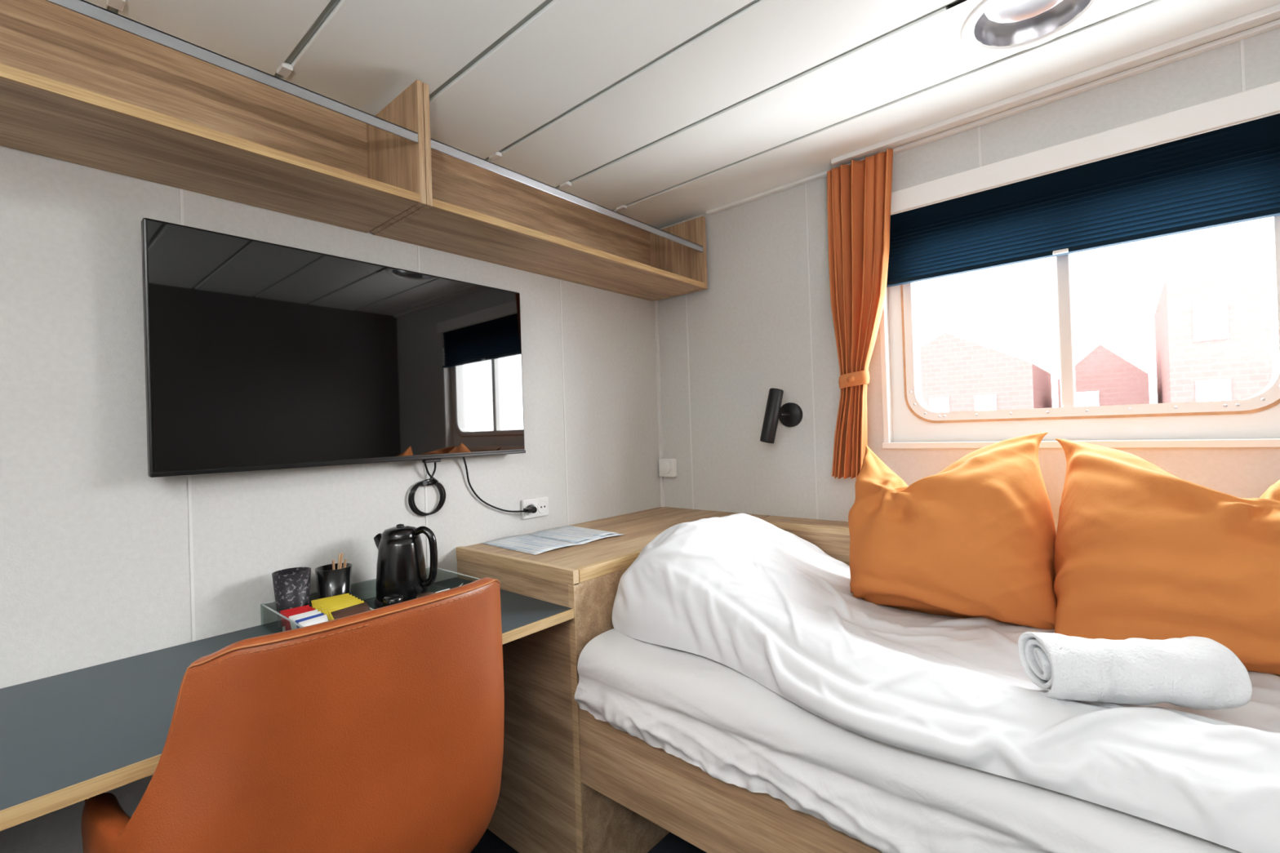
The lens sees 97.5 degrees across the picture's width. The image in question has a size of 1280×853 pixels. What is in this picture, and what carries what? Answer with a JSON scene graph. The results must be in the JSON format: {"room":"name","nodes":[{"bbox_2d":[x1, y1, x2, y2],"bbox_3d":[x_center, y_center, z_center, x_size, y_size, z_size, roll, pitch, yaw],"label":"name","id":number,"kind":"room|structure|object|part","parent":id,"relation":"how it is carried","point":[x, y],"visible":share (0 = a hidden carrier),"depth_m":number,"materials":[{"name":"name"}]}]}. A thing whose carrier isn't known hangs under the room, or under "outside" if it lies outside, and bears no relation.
{"room":"ship interior","nodes":[
{"label":"ship interior","id":0,"kind":"room"},
{"bbox_2d":[80,577,504,852],"bbox_3d":[-0.599,0.754,1.060,0.611,0.926,0.643,-2,0,41],"label":"desk chair","id":1,"kind":"object","parent":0,"point":[380,730],"depth_m":0.82,"materials":[{"name":"orange leather"}]},
{"bbox_2d":[0,145,661,852],"bbox_3d":[-1.048,0.132,1.291,0.100,2.200,3.620,-2,0,41],"label":"wall","id":2,"kind":"structure","parent":0,"point":[95,556],"depth_m":1.22,"materials":[{"name":"paint"}]},
{"bbox_2d":[141,217,525,477],"bbox_3d":[-0.730,-0.167,1.542,0.070,0.550,0.958,-2,0,41],"label":"television","id":3,"kind":"object","parent":2,"relation":"attached to","point":[260,355],"visible":1,"depth_m":1.39,"materials":[{"name":"black"}]},
{"bbox_2d":[0,0,707,301],"bbox_3d":[-0.841,-0.700,1.258,0.300,0.322,3.070,-2,0,41],"label":"wall shelf","id":4,"kind":"object","parent":2,"relation":"attached to","point":[83,82],"visible":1,"depth_m":1.32,"materials":[{"name":"brown wood"}]},
{"bbox_2d":[408,462,445,515],"bbox_3d":[-0.630,0.178,1.668,0.029,0.176,0.115,-2,0,41],"label":"coiled cable","id":5,"kind":"object","parent":2,"relation":"attached to","point":[433,481],"visible":0.97,"depth_m":1.67,"materials":[{"name":"black plastic"}]},
{"bbox_2d":[462,457,537,513],"bbox_3d":[-0.461,0.195,1.853,0.036,0.221,0.281,-2,0,45],"label":"power cord","id":6,"kind":"object","parent":2,"relation":"attached to","point":[531,508],"visible":0.96,"depth_m":1.86,"materials":[{"name":"black plastic"}]},
{"bbox_2d":[521,496,548,519],"bbox_3d":[-0.369,0.287,1.982,0.014,0.068,0.114,-2,0,41],"label":"power socket","id":7,"kind":"object","parent":2,"relation":"attached to","point":[541,504],"depth_m":1.98,"materials":[{"name":"white plastic"}]},
{"bbox_2d":[179,39,1245,641],"bbox_3d":[-0.130,0.155,0.873,1.833,2.090,2.813,-2,0,41],"label":"trim","id":8,"kind":"structure","parent":2,"relation":"attached to","point":[1242,42],"depth_m":2.06,"materials":[{"name":"white"}]},
{"bbox_2d":[471,828,706,852],"bbox_3d":[0.021,1.242,0.413,2.800,0.100,3.650,-2,0,41],"label":"floor","id":9,"kind":"structure","parent":0,"point":[489,842],"depth_m":1.61,"materials":[{"name":"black carpet"}]},
{"bbox_2d":[0,577,573,831],"bbox_3d":[-1.095,0.846,0.714,0.539,0.730,2.262,-2,0,41],"label":"desk","id":10,"kind":"object","parent":9,"relation":"on","point":[70,738],"visible":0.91,"depth_m":0.91,"materials":[{"name":"laminate"}]},
{"bbox_2d":[260,566,479,627],"bbox_3d":[-0.651,0.443,1.411,0.295,0.053,0.440,-2,0,41],"label":"serving tray","id":11,"kind":"object","parent":10,"relation":"on","point":[261,605],"visible":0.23,"depth_m":1.34,"materials":[{"name":"clear glass"}]},
{"bbox_2d":[271,567,311,627],"bbox_3d":[-0.830,0.408,1.340,0.080,0.125,0.080,-2,0,41],"label":"paper cup","id":12,"kind":"object","parent":11,"relation":"on","point":[291,586],"visible":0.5,"depth_m":1.31,"materials":[{"name":"grey paper"}]},
{"bbox_2d":[280,593,370,631],"bbox_3d":[-0.712,0.439,1.280,0.185,0.053,0.155,-2,0,41],"label":"sachets","id":13,"kind":"object","parent":11,"relation":"on","point":[330,608],"visible":0.56,"depth_m":1.27,"materials":[{"name":"multicoloured"}]},
{"bbox_2d":[315,563,351,599],"bbox_3d":[-0.763,0.410,1.401,0.082,0.118,0.082,-2,0,41],"label":"holder","id":14,"kind":"object","parent":11,"relation":"on","point":[330,582],"visible":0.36,"depth_m":1.37,"materials":[{"name":"black ceramic"}]},
{"bbox_2d":[332,553,346,569],"bbox_3d":[-0.753,0.389,1.408,0.032,0.141,0.050,-2,0,-27],"label":"sticks","id":15,"kind":"object","parent":14,"relation":"in","point":[340,556],"visible":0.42,"depth_m":1.40,"materials":[{"name":"brown wood"}]},
{"bbox_2d":[373,524,437,608],"bbox_3d":[-0.626,0.362,1.484,0.158,0.206,0.136,-2,0,41],"label":"electric kettle","id":16,"kind":"object","parent":11,"relation":"on","point":[401,568],"visible":0.83,"depth_m":1.45,"materials":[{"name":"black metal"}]},
{"bbox_3d":[-0.681,0.313,1.501,0.053,0.055,0.048,-2,0,41],"label":"spout","id":17,"kind":"part","parent":16,"relation":"part of","materials":[{"name":"black plastic"}]},
{"bbox_3d":[-0.638,0.276,1.492,0.094,0.033,0.094,-2,0,41],"label":"lid","id":18,"kind":"part","parent":16,"relation":"part of","materials":[{"name":"black plastic"}]},
{"bbox_3d":[-0.566,0.345,1.480,0.067,0.164,0.019,-2,0,9],"label":"handle","id":19,"kind":"part","parent":16,"relation":"part of","materials":[{"name":"black plastic"}]},
{"bbox_2d":[382,591,435,606],"bbox_3d":[-0.573,0.439,1.394,0.120,0.048,0.048,-2,0,-28],"label":"jar","id":20,"kind":"object","parent":11,"relation":"on","point":[391,599],"visible":0.48,"depth_m":1.37,"materials":[{"name":"black plastic"}]},
{"bbox_2d":[456,506,769,852],"bbox_3d":[-0.018,0.781,1.963,0.541,0.843,1.036,-2,0,41],"label":"storage cabinet","id":21,"kind":"object","parent":9,"relation":"on","point":[544,805],"visible":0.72,"depth_m":1.50,"materials":[{"name":"brown wood"}]},
{"bbox_3d":[-0.357,0.799,1.586,0.519,0.786,0.018,-2,0,41],"label":"panel","id":22,"kind":"part","parent":21,"relation":"part of","materials":[{"name":"brown wood"}]},
{"bbox_2d":[481,525,622,555],"bbox_3d":[-0.280,0.364,1.845,0.305,0.010,0.385,-2,0,41],"label":"brochure","id":23,"kind":"object","parent":21,"relation":"on","point":[544,540],"visible":1,"depth_m":1.81,"materials":[{"name":"white paper"}]},
{"bbox_3d":[0.179,0.790,1.794,0.021,0.810,1.036,-2,0,41],"label":"panel","id":24,"kind":"part","parent":21,"relation":"part of","materials":[{"name":"brown wood"}]},
{"bbox_2d":[760,515,849,565],"bbox_3d":[1.261,0.727,1.457,2.057,0.821,0.129,-2,0,41],"label":"ledge","id":25,"kind":"object","parent":9,"relation":"on","point":[832,537],"visible":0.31,"depth_m":1.93,"materials":[{"name":"brown wood"}]},
{"bbox_2d":[574,628,1242,852],"bbox_3d":[0.905,0.833,1.055,2.038,0.669,0.939,-2,0,41],"label":"bed","id":26,"kind":"object","parent":9,"relation":"on","point":[691,744],"visible":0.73,"depth_m":1.04,"materials":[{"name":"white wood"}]},
{"bbox_2d":[611,513,1279,852],"bbox_3d":[0.860,0.371,1.088,1.968,0.259,0.902,-2,0,41],"label":"duvet","id":27,"kind":"object","parent":26,"relation":"on","point":[745,593],"visible":0.68,"depth_m":0.98,"materials":[{"name":"white fabric"}]},
{"bbox_2d":[848,432,1057,629],"bbox_3d":[0.795,0.264,1.464,0.472,0.481,0.424,-2,0,36],"label":"pillow","id":28,"kind":"object","parent":27,"relation":"on","point":[975,537],"visible":0.91,"depth_m":1.31,"materials":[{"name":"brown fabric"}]},
{"bbox_2d":[1017,631,1252,710],"bbox_3d":[0.788,0.394,0.912,0.265,0.103,0.123,-2,0,11],"label":"rolled towel","id":29,"kind":"object","parent":27,"relation":"on","point":[1196,673],"visible":1,"depth_m":0.87,"materials":[{"name":"white fabric"}]},
{"bbox_2d":[1053,438,1279,675],"bbox_3d":[1.133,0.260,1.126,0.502,0.478,0.447,-2,0,41],"label":"pillow","id":30,"kind":"object","parent":26,"relation":"on","point":[1143,550],"visible":0.87,"depth_m":1.04,"materials":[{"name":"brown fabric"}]},
{"bbox_2d":[84,0,1279,228],"bbox_3d":[-0.073,-0.961,0.401,2.600,0.130,3.416,-2,0,41],"label":"ceiling","id":31,"kind":"structure","parent":0,"point":[564,90],"depth_m":1.36,"materials":[{"name":"grey"}]},
{"bbox_2d":[556,0,1151,209],"bbox_3d":[0.750,-0.927,1.353,2.600,0.020,0.284,-2,0,41],"label":"ceiling panel","id":32,"kind":"object","parent":31,"relation":"attached to","point":[928,51],"visible":0.95,"depth_m":1.57,"materials":[{"name":"white metal"}]},
{"bbox_2d":[826,148,893,479],"bbox_3d":[0.739,-0.358,1.874,0.237,1.068,0.068,-2,0,41],"label":"curtain","id":33,"kind":"object","parent":31,"relation":"hanging from","point":[859,193],"visible":0.99,"depth_m":1.88,"materials":[{"name":"brown fabric"}]},
{"bbox_2d":[960,0,1105,55],"bbox_3d":[0.872,-0.941,1.247,0.280,0.052,0.280,-2,0,41],"label":"recessed light","id":34,"kind":"object","parent":31,"relation":"in","point":[997,24],"depth_m":1.31,"materials":[{"name":"silver metal"}]},
{"bbox_2d":[657,27,1279,532],"bbox_3d":[1.116,0.064,1.733,2.600,2.200,0.120,-2,0,41],"label":"wall","id":35,"kind":"structure","parent":0,"point":[749,333],"depth_m":2.09,"materials":[{"name":"paint"}]},
{"bbox_2d":[658,458,676,477],"bbox_3d":[0.121,0.184,2.490,0.082,0.080,0.039,-2,0,41],"label":"light switch","id":36,"kind":"object","parent":35,"relation":"attached to","point":[667,467],"visible":1,"depth_m":2.47,"materials":[{"name":"white plastic"}]},
{"bbox_2d":[106,0,1279,214],"bbox_3d":[0.389,-0.899,1.599,3.302,0.022,1.490,-2,0,1],"label":"trim","id":37,"kind":"structure","parent":35,"relation":"attached to","point":[285,69],"depth_m":1.51,"materials":[{"name":"white paint"}]},
{"bbox_2d":[760,387,802,443],"bbox_3d":[0.520,-0.040,2.105,0.164,0.206,0.082,-2,0,-13],"label":"reading lamp","id":38,"kind":"object","parent":35,"relation":"attached to","point":[790,414],"visible":1,"depth_m":2.07,"materials":[{"name":"black metal"}]},
{"bbox_3d":[0.543,-0.043,2.096,0.045,0.018,0.022,-2,0,-26],"label":"arm","id":39,"kind":"part","parent":38,"relation":"part of","materials":[{"name":"black metal"}]},
{"bbox_3d":[0.566,-0.044,2.114,0.092,0.092,0.019,-2,0,41],"label":"wall plate","id":40,"kind":"part","parent":38,"relation":"part of","materials":[{"name":"black metal"}]},
{"bbox_2d":[880,253,1279,448],"bbox_3d":[1.217,-0.329,1.607,0.994,0.774,0.117,-2,0,41],"label":"window","id":41,"kind":"structure","parent":35,"relation":"in","point":[902,428],"depth_m":1.61,"materials":[{"name":"white paint"}]},
{"bbox_3d":[1.230,-0.347,1.623,0.033,0.608,0.034,-2,0,41],"label":"mullion","id":42,"kind":"part","parent":41,"relation":"part of","materials":[{"name":"white metal"}]},
{"bbox_2d":[900,215,1279,422],"bbox_3d":[1.228,-0.346,1.620,0.876,0.650,0.047,-2,0,41],"label":"window frame","id":43,"kind":"structure","parent":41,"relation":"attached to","point":[1269,397],"depth_m":1.57,"materials":[{"name":"white paint"}]},
{"bbox_2d":[886,111,1279,287],"bbox_3d":[1.178,-0.603,1.574,0.954,0.241,0.038,-2,0,41],"label":"blind","id":44,"kind":"object","parent":35,"relation":"attached to","point":[1230,174],"visible":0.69,"depth_m":1.51,"materials":[{"name":"dark blue pleated fabric"}]},
{"bbox_3d":[1.180,-0.490,1.572,0.950,0.014,0.034,-2,0,41],"label":"rail","id":45,"kind":"part","parent":44,"relation":"part of","materials":[{"name":"blue"}]},
{"bbox_3d":[1.175,-0.718,1.576,0.954,0.012,0.034,-2,0,41],"label":"head rail","id":46,"kind":"part","parent":44,"relation":"part of","materials":[{"name":"white plastic"}]},
{"bbox_2d":[890,80,1279,213],"bbox_3d":[1.173,-0.750,1.567,1.020,0.070,0.030,-2,0,41],"label":"board","id":47,"kind":"object","parent":35,"relation":"attached to","point":[1263,100],"visible":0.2,"depth_m":1.49,"materials":[{"name":"white paint"}]},
{"label":"outside","id":48,"kind":"structure","parent":0,"visible":0},
{"bbox_3d":[28.353,4.568,35.056,120.000,0.200,74.000,-2,0,41],"label":"ground","id":49,"kind":"structure","parent":48,"visible":0},
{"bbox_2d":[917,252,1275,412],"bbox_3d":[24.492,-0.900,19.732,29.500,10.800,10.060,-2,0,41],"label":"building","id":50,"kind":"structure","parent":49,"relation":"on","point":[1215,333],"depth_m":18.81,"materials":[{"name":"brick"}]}
]}

